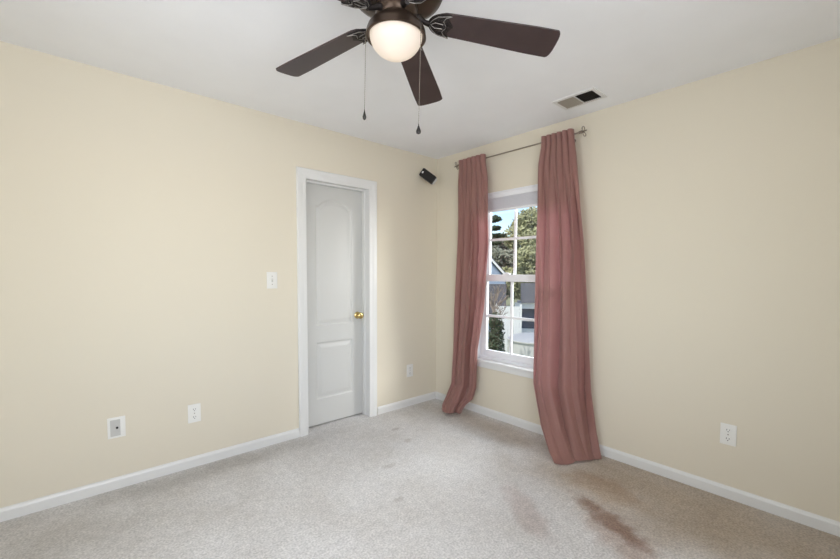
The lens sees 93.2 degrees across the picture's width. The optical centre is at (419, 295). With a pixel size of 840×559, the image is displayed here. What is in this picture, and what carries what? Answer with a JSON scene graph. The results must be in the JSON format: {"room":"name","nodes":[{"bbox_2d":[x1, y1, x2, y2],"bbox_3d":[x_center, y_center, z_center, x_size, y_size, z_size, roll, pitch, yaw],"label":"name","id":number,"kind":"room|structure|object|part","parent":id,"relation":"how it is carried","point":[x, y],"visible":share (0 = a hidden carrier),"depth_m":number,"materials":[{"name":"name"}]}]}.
{"room":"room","nodes":[
{"label":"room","id":0,"kind":"room"},
{"bbox_2d":[0,41,436,507],"bbox_3d":[-1.170,-0.097,2.976,3.750,2.440,0.150,-3,4,-42],"label":"wall","id":1,"kind":"structure","parent":0,"point":[144,223],"depth_m":2.46,"materials":[{"name":"beige paint"}]},
{"bbox_2d":[107,416,125,438],"bbox_3d":[-1.799,0.785,2.355,0.086,0.124,0.018,-3,4,-42],"label":"cable plate","id":2,"kind":"object","parent":1,"relation":"attached to","point":[116,427],"visible":1,"depth_m":2.35,"materials":[{"name":"white plastic"}]},
{"bbox_2d":[188,403,200,423],"bbox_3d":[-1.494,0.782,2.632,0.076,0.122,0.010,-3,4,-42],"label":"wall outlet","id":3,"kind":"object","parent":1,"relation":"attached to","point":[194,410],"visible":1,"depth_m":2.63,"materials":[{"name":"white plastic"}]},
{"bbox_2d":[0,391,435,521],"bbox_3d":[-1.121,1.090,2.980,3.450,0.070,0.013,-3,4,-42],"label":"baseboard","id":4,"kind":"structure","parent":1,"relation":"attached to","point":[13,511],"depth_m":2.48,"materials":[{"name":"white paint"}]},
{"bbox_2d":[267,272,276,288],"bbox_3d":[-1.089,-0.110,2.932,0.078,0.122,0.021,-3,4,-42],"label":"light switch","id":5,"kind":"object","parent":1,"relation":"attached to","point":[271,276],"visible":1,"depth_m":2.93,"materials":[{"name":"white plastic"}]},
{"bbox_2d":[306,183,363,426],"bbox_3d":[-0.730,0.085,3.394,0.592,2.011,0.104,-3,4,-42],"label":"door","id":6,"kind":"structure","parent":1,"relation":"in","point":[335,315],"depth_m":3.41,"materials":[{"name":"grey paint"}]},
{"bbox_3d":[-0.540,0.181,3.545,0.064,0.064,0.069,-2,4,-42],"label":"knob","id":7,"kind":"part","parent":6,"relation":"part of","materials":[{"name":"gold metal"}]},
{"bbox_2d":[296,166,376,436],"bbox_3d":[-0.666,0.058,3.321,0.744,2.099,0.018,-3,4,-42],"label":"trim","id":8,"kind":"structure","parent":1,"relation":"attached to","point":[302,174],"depth_m":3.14,"materials":[{"name":"white paint"}]},
{"bbox_2d":[407,364,412,376],"bbox_3d":[-0.099,0.735,3.873,0.076,0.122,0.010,-3,4,-42],"label":"wall outlet","id":9,"kind":"object","parent":1,"relation":"attached to","point":[410,366],"visible":1,"depth_m":3.87,"materials":[{"name":"white plastic"}]},
{"bbox_2d":[419,168,436,184],"bbox_3d":[0.072,-1.130,3.793,0.179,0.155,0.194,-3,4,-42],"label":"wall speaker","id":10,"kind":"object","parent":1,"relation":"attached to","point":[425,174],"visible":1,"depth_m":3.74,"materials":[{"name":"black plastic"}]},
{"bbox_2d":[420,169,434,182],"bbox_3d":[0.071,-1.124,3.739,0.150,0.136,0.017,0,3,2],"label":"grille","id":11,"kind":"object","parent":10,"relation":"attached to","point":[425,174],"depth_m":3.74,"materials":[{"name":"black plastic"}]},
{"bbox_2d":[0,398,839,558],"bbox_3d":[-0.162,1.249,1.909,3.750,0.120,4.500,-3,4,-42],"label":"floor","id":12,"kind":"structure","parent":0,"point":[421,480],"depth_m":2.15,"materials":[{"name":"carpet"}]},
{"bbox_2d":[0,0,839,158],"bbox_3d":[-0.149,-1.308,1.769,3.750,0.120,4.500,-3,4,-42],"label":"ceiling","id":13,"kind":"structure","parent":0,"point":[230,51],"depth_m":2.06,"materials":[{"name":"paint"}]},
{"bbox_2d":[276,0,559,133],"bbox_3d":[-0.124,-0.908,1.463,1.144,0.646,1.189,-1,4,-42],"label":"ceiling fan","id":14,"kind":"object","parent":13,"relation":"hanging from","point":[395,29],"visible":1,"depth_m":1.50,"materials":[{"name":"brown wood"}]},
{"bbox_3d":[-0.409,-1.020,1.679,0.476,0.006,0.132,-4,11,32],"label":"blade","id":15,"kind":"part","parent":14,"relation":"part of","materials":[{"name":"brown wood"}]},
{"bbox_3d":[-0.206,-0.834,1.492,0.003,0.270,0.003,-1,4,-42],"label":"pull chain","id":16,"kind":"part","parent":14,"relation":"part of","materials":[{"name":"grey metal"}]},
{"bbox_3d":[-0.090,-0.935,1.486,0.197,0.096,0.197,-1,4,-42],"label":"lamp shade","id":17,"kind":"part","parent":14,"relation":"part of","materials":[{"name":"white glass"}]},
{"bbox_3d":[-0.001,-0.788,1.419,0.003,0.345,0.003,-1,4,-42],"label":"pull chain","id":18,"kind":"part","parent":14,"relation":"part of","materials":[{"name":"grey metal"}]},
{"bbox_3d":[0.000,-1.019,1.848,0.132,0.006,0.476,-9,-6,13],"label":"blade","id":19,"kind":"part","parent":14,"relation":"part of","materials":[{"name":"brown wood"}]},
{"bbox_3d":[0.286,-0.994,1.512,0.476,0.006,0.132,7,-8,-5],"label":"blade","id":20,"kind":"part","parent":14,"relation":"part of","materials":[{"name":"brown wood"}]},
{"bbox_2d":[552,87,606,109],"bbox_3d":[1.043,-1.282,2.606,0.188,0.010,0.284,-3,4,-42],"label":"ceiling vent","id":21,"kind":"object","parent":13,"relation":"in","point":[592,94],"visible":1,"depth_m":2.60,"materials":[{"name":"white metal"}]},
{"bbox_2d":[436,38,839,521],"bbox_3d":[1.455,-0.070,2.736,0.150,2.440,3.700,-3,4,-42],"label":"wall","id":22,"kind":"structure","parent":0,"point":[710,206],"depth_m":2.33,"materials":[{"name":"beige paint"}]},
{"bbox_2d":[477,184,537,378],"bbox_3d":[0.880,-0.110,3.356,0.182,1.570,1.019,-3,4,-42],"label":"window","id":23,"kind":"structure","parent":22,"relation":"in","point":[520,365],"depth_m":3.50,"materials":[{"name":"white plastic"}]},
{"bbox_3d":[0.923,-0.479,3.373,0.028,0.730,0.875,-2,4,-42],"label":"sash","id":24,"kind":"part","parent":23,"relation":"part of","materials":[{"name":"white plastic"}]},
{"bbox_3d":[0.841,0.616,3.365,0.088,0.018,1.019,-2,4,-42],"label":"sill","id":25,"kind":"part","parent":23,"relation":"part of","materials":[{"name":"white paint"}]},
{"bbox_3d":[0.893,0.203,3.386,0.028,0.756,0.875,-2,4,-42],"label":"sash","id":26,"kind":"part","parent":23,"relation":"part of","materials":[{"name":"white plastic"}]},
{"bbox_2d":[488,186,537,212],"bbox_3d":[0.865,-0.805,3.301,0.047,0.153,0.927,-3,4,-42],"label":"window shade","id":27,"kind":"object","parent":23,"relation":"attached to","point":[526,197],"visible":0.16,"depth_m":3.36,"materials":[{"name":"white plastic"}]},
{"bbox_3d":[0.864,-0.737,3.305,0.039,0.017,0.923,-2,4,-42],"label":"rail","id":28,"kind":"part","parent":27,"relation":"part of","materials":[{"name":"white plastic"}]},
{"bbox_2d":[454,126,586,169],"bbox_3d":[0.765,-1.176,3.256,0.117,0.065,1.239,-3,4,-42],"label":"curtain rod","id":29,"kind":"object","parent":22,"relation":"attached to","point":[582,130],"visible":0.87,"depth_m":3.13,"materials":[{"name":"silver metal"}]},
{"bbox_2d":[442,154,488,413],"bbox_3d":[0.402,-0.064,3.552,0.287,2.313,0.406,-3,4,-42],"label":"curtain","id":30,"kind":"object","parent":29,"relation":"hanging from","point":[472,242],"visible":1,"depth_m":3.60,"materials":[{"name":"fabric"}]},
{"bbox_3d":[0.746,-1.175,3.239,0.011,0.011,1.140,-2,4,-42],"label":"rod","id":31,"kind":"part","parent":29,"relation":"part of","materials":[{"name":"silver metal"}]},
{"bbox_2d":[533,128,601,464],"bbox_3d":[1.071,-0.025,2.882,0.366,2.315,0.515,0,3,-5],"label":"curtain","id":32,"kind":"object","parent":29,"relation":"hanging from","point":[561,367],"visible":1,"depth_m":2.90,"materials":[{"name":"fabric"}]},
{"bbox_2d":[436,392,839,536],"bbox_3d":[1.342,1.112,2.798,0.013,0.070,3.537,-3,4,-42],"label":"baseboard","id":33,"kind":"structure","parent":22,"relation":"attached to","point":[830,526],"depth_m":2.39,"materials":[{"name":"white paint"}]},
{"bbox_2d":[720,422,736,446],"bbox_3d":[1.779,0.805,2.294,0.010,0.122,0.076,-3,4,-42],"label":"wall outlet","id":34,"kind":"object","parent":22,"relation":"attached to","point":[728,433],"visible":1,"depth_m":2.29,"materials":[{"name":"white plastic"}]},
{"bbox_2d":[724,436,731,441],"bbox_3d":[1.777,0.830,2.293,0.003,0.027,0.035,-3,4,-42],"label":"receptacle","id":35,"kind":"object","parent":34,"relation":"attached to","point":[726,438],"depth_m":2.29,"materials":[{"name":"white plastic"}]},
{"bbox_2d":[724,428,731,432],"bbox_3d":[1.777,0.779,2.290,0.003,0.027,0.035,-3,4,-42],"label":"receptacle","id":36,"kind":"object","parent":34,"relation":"attached to","point":[726,430],"depth_m":2.29,"materials":[{"name":"white plastic"}]},
{"label":"outside","id":37,"kind":"structure","parent":0,"visible":0},
{"bbox_2d":[488,292,518,350],"bbox_3d":[17.522,1.576,53.156,89.000,0.200,130.000,-2,4,-42],"label":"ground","id":38,"kind":"structure","parent":37,"point":[508,300],"depth_m":57.66,"materials":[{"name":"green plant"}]},
{"bbox_2d":[488,312,505,351],"bbox_3d":[2.553,2.124,13.396,0.744,3.128,0.748,-2,4,-32],"label":"evergreen shrub","id":39,"kind":"object","parent":38,"relation":"on","point":[496,343],"visible":0.39,"depth_m":13.23,"materials":[{"name":"green plant"}]},
{"bbox_2d":[488,257,506,341],"bbox_3d":[2.466,-1.149,26.915,7.100,7.960,6.800,1,3,13],"label":"gabled house","id":40,"kind":"structure","parent":38,"relation":"on","point":[495,268],"depth_m":24.35,"materials":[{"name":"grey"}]},
{"bbox_2d":[488,285,508,337],"bbox_3d":[2.409,1.497,15.327,1.645,3.946,2.799,2,3,26],"label":"bare tree","id":41,"kind":"object","parent":38,"relation":"on","point":[491,297],"visible":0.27,"depth_m":15.91,"materials":[{"name":"brown plant"}]},
{"bbox_2d":[492,215,506,244],"bbox_3d":[3.092,-0.249,18.828,1.959,7.056,0.984,1,3,13],"label":"pine tree","id":42,"kind":"object","parent":38,"relation":"on","point":[495,218],"visible":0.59,"depth_m":18.45,"materials":[{"name":"green plant"}]},
{"bbox_2d":[491,233,520,299],"bbox_3d":[10.002,-3.034,49.019,7.772,9.391,8.130,-1,3,-19],"label":"leafy tree","id":43,"kind":"object","parent":38,"relation":"on","point":[503,256],"visible":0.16,"depth_m":46.02,"materials":[{"name":"green plant"}]},
{"bbox_2d":[496,304,521,352],"bbox_3d":[4.788,1.806,21.642,1.440,2.659,0.120,1,3,13],"label":"fence","id":44,"kind":"object","parent":38,"relation":"on","point":[517,326],"visible":0.36,"depth_m":21.55,"materials":[{"name":"white paint"}]},
{"bbox_3d":[5.431,1.817,21.494,0.120,2.659,0.120,1,3,13],"label":"post","id":45,"kind":"part","parent":44,"relation":"part of","materials":[{"name":"white paint"}]},
{"bbox_2d":[502,206,536,299],"bbox_3d":[10.671,-2.940,36.377,7.843,10.591,6.577,-2,4,-32],"label":"leafy tree","id":46,"kind":"object","parent":38,"relation":"on","point":[527,220],"visible":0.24,"depth_m":34.80,"materials":[{"name":"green plant"}]},
{"bbox_2d":[507,332,533,356],"bbox_3d":[5.258,2.531,18.139,2.560,1.599,2.560,1,3,13],"label":"pool","id":47,"kind":"object","parent":38,"relation":"on","point":[523,343],"visible":0.3,"depth_m":17.33,"materials":[{"name":"grey"}]},
{"bbox_2d":[515,283,534,332],"bbox_3d":[9.361,0.941,29.591,4.520,3.563,4.300,1,3,13],"label":"porch","id":48,"kind":"object","parent":38,"relation":"on","point":[527,297],"visible":0.09,"depth_m":28.70,"materials":[{"name":"white paint"}]}
]}

